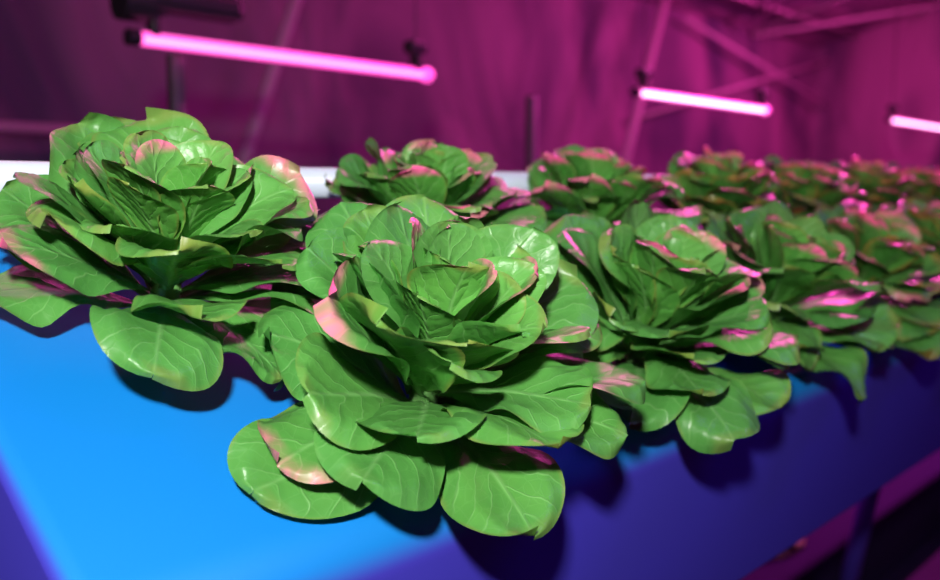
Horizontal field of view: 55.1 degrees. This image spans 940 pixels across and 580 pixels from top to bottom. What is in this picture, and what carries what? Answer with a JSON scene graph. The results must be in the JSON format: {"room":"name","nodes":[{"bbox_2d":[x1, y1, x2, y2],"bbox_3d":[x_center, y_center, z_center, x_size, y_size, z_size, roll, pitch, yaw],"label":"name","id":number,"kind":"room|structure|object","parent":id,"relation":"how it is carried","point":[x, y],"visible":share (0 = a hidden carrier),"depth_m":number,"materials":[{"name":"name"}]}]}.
{"room":"indoor hydroponic farm","nodes":[
{"label":"indoor hydroponic farm","id":0,"kind":"room"},
{"bbox_2d":[0,0,815,226],"bbox_3d":[-0.827,-1.443,8.290,0.001,3.650,19.000,6,9,43],"label":"wall","id":1,"kind":"structure","parent":0,"point":[62,61],"depth_m":8.70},
{"bbox_2d":[643,0,936,47],"bbox_3d":[2.932,-3.484,4.450,10.400,1.250,19.000,6,9,43],"label":"ceiling","id":2,"kind":"structure","parent":0,"point":[739,13],"depth_m":12.99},
{"bbox_2d":[110,0,433,82],"bbox_3d":[-0.450,-2.095,2.207,0.090,3.035,0.973,6,9,43],"label":"light","id":3,"kind":"object","parent":2,"relation":"hanging from","point":[149,12],"visible":1,"depth_m":2.17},
{"bbox_2d":[0,0,939,163],"bbox_3d":[1.514,-2.088,6.818,5.152,4.493,20.222,6,9,43],"label":"frame","id":4,"kind":"object","parent":2,"relation":"attached to","point":[283,38],"visible":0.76,"depth_m":10.34,"materials":[{"name":"grey metal"}]},
{"bbox_2d":[630,0,769,114],"bbox_3d":[1.032,-2.283,3.747,0.046,2.999,1.142,6,9,43],"label":"light","id":5,"kind":"object","parent":2,"relation":"hanging from","point":[643,74],"visible":1,"depth_m":3.79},
{"bbox_2d":[885,2,939,129],"bbox_3d":[2.974,-2.530,5.764,0.046,2.951,1.242,6,9,43],"label":"light","id":6,"kind":"object","parent":2,"relation":"hanging from","point":[892,108],"visible":1,"depth_m":5.52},
{"bbox_2d":[811,7,939,172],"bbox_3d":[9.496,-2.424,11.477,10.400,4.900,0.001,6,9,43],"label":"wall","id":7,"kind":"structure","parent":0,"point":[856,84],"depth_m":14.27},
{"bbox_2d":[879,528,939,579],"bbox_3d":[2.932,0.765,4.919,10.400,0.001,19.000,6,9,43],"label":"floor","id":8,"kind":"structure","parent":0,"point":[923,563],"depth_m":3.15,"materials":[{"name":"concrete"}]},
{"bbox_2d":[166,53,537,199],"bbox_3d":[-0.406,0.169,2.907,0.469,1.634,1.385,6,9,43],"label":"posts","id":9,"kind":"object","parent":8,"relation":"on","point":[175,62],"visible":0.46,"depth_m":2.19,"materials":[{"name":"metal"}]},
{"bbox_2d":[0,225,939,579],"bbox_3d":[1.983,0.333,3.136,0.557,1.262,6.805,6,9,43],"label":"table","id":10,"kind":"object","parent":8,"relation":"on","point":[108,471],"visible":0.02,"depth_m":0.69,"materials":[{"name":"blue plastic"}]},
{"bbox_2d":[0,107,322,390],"bbox_3d":[-0.231,-0.039,0.724,0.236,0.226,0.312,6,9,43],"label":"lettuce","id":11,"kind":"object","parent":10,"relation":"in","point":[161,199],"visible":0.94,"depth_m":0.69,"materials":[{"name":"green plant"}]},
{"bbox_2d":[0,161,661,197],"bbox_3d":[1.656,-0.293,2.967,0.063,0.131,7.400,6,9,43],"label":"pipe","id":12,"kind":"object","parent":10,"relation":"attached to","point":[314,178],"visible":0.02,"depth_m":1.04,"materials":[{"name":"white plastic"}]},
{"bbox_2d":[309,137,548,231],"bbox_3d":[-0.032,-0.085,0.992,0.242,0.166,0.276,6,9,43],"label":"lettuce","id":13,"kind":"object","parent":10,"relation":"in","point":[459,180],"visible":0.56,"depth_m":0.97,"materials":[{"name":"green plant"}]},
{"bbox_2d":[227,194,645,539],"bbox_3d":[-0.020,0.045,0.718,0.266,0.240,0.365,6,9,43],"label":"lettuce","id":14,"kind":"object","parent":10,"relation":"in","point":[486,331],"visible":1,"depth_m":0.66,"materials":[{"name":"green plant"}]},
{"bbox_2d":[509,144,702,227],"bbox_3d":[0.193,-0.115,1.226,0.237,0.170,0.271,6,9,43],"label":"lettuce","id":15,"kind":"object","parent":10,"relation":"in","point":[575,180],"visible":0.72,"depth_m":1.19,"materials":[{"name":"green plant"}]},
{"bbox_2d":[544,199,800,453],"bbox_3d":[0.216,0.024,0.961,0.260,0.241,0.324,6,9,43],"label":"lettuce","id":16,"kind":"object","parent":10,"relation":"in","point":[664,288],"visible":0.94,"depth_m":0.91,"materials":[{"name":"green plant"}]},
{"bbox_2d":[654,146,806,229],"bbox_3d":[0.408,-0.140,1.443,0.240,0.185,0.292,6,9,43],"label":"lettuce","id":17,"kind":"object","parent":10,"relation":"in","point":[718,182],"visible":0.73,"depth_m":1.41,"materials":[{"name":"green plant"}]},
{"bbox_2d":[705,201,900,405],"bbox_3d":[0.417,0.009,1.198,0.258,0.256,0.325,6,9,43],"label":"lettuce","id":18,"kind":"object","parent":10,"relation":"in","point":[810,279],"visible":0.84,"depth_m":1.15,"materials":[{"name":"green plant"}]},
{"bbox_2d":[755,155,870,216],"bbox_3d":[0.626,-0.160,1.680,0.231,0.185,0.285,5,8,36],"label":"lettuce","id":19,"kind":"object","parent":10,"relation":"in","point":[806,183],"visible":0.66,"depth_m":1.64,"materials":[{"name":"green plant"}]},
{"bbox_2d":[792,200,939,359],"bbox_3d":[0.634,-0.025,1.421,0.253,0.230,0.321,6,9,43],"label":"lettuce","id":20,"kind":"object","parent":10,"relation":"in","point":[885,243],"visible":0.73,"depth_m":1.37,"materials":[{"name":"green plant"}]},
{"bbox_2d":[829,156,929,213],"bbox_3d":[0.850,-0.191,1.903,0.240,0.185,0.292,6,9,43],"label":"lettuce","id":21,"kind":"object","parent":10,"relation":"in","point":[890,186],"visible":0.59,"depth_m":1.86,"materials":[{"name":"green plant"}]},
{"bbox_2d":[879,197,939,295],"bbox_3d":[0.860,-0.058,1.646,0.269,0.216,0.299,6,9,43],"label":"lettuce","id":22,"kind":"object","parent":10,"relation":"in","point":[926,216],"visible":0.37,"depth_m":1.62,"materials":[{"name":"green plant"}]},
{"bbox_2d":[882,162,939,201],"bbox_3d":[1.068,-0.211,2.140,0.231,0.185,0.285,5,8,36],"label":"lettuce","id":23,"kind":"object","parent":10,"relation":"in","point":[925,184],"visible":0.44,"depth_m":2.08,"materials":[{"name":"green plant"}]},
{"bbox_2d":[927,166,939,172],"bbox_3d":[1.292,-0.242,2.363,0.240,0.185,0.292,6,9,43],"label":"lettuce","id":24,"kind":"object","parent":10,"relation":"in","point":[930,167],"visible":0.07,"depth_m":2.42,"materials":[{"name":"green plant"}]},
{"bbox_2d":[741,450,939,579],"bbox_3d":[2.200,0.629,4.216,0.515,0.425,4.600,6,9,43],"label":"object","id":25,"kind":"object","parent":8,"relation":"on","point":[907,512],"visible":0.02,"depth_m":3.01,"materials":[{"name":"painted metal"}]}
]}

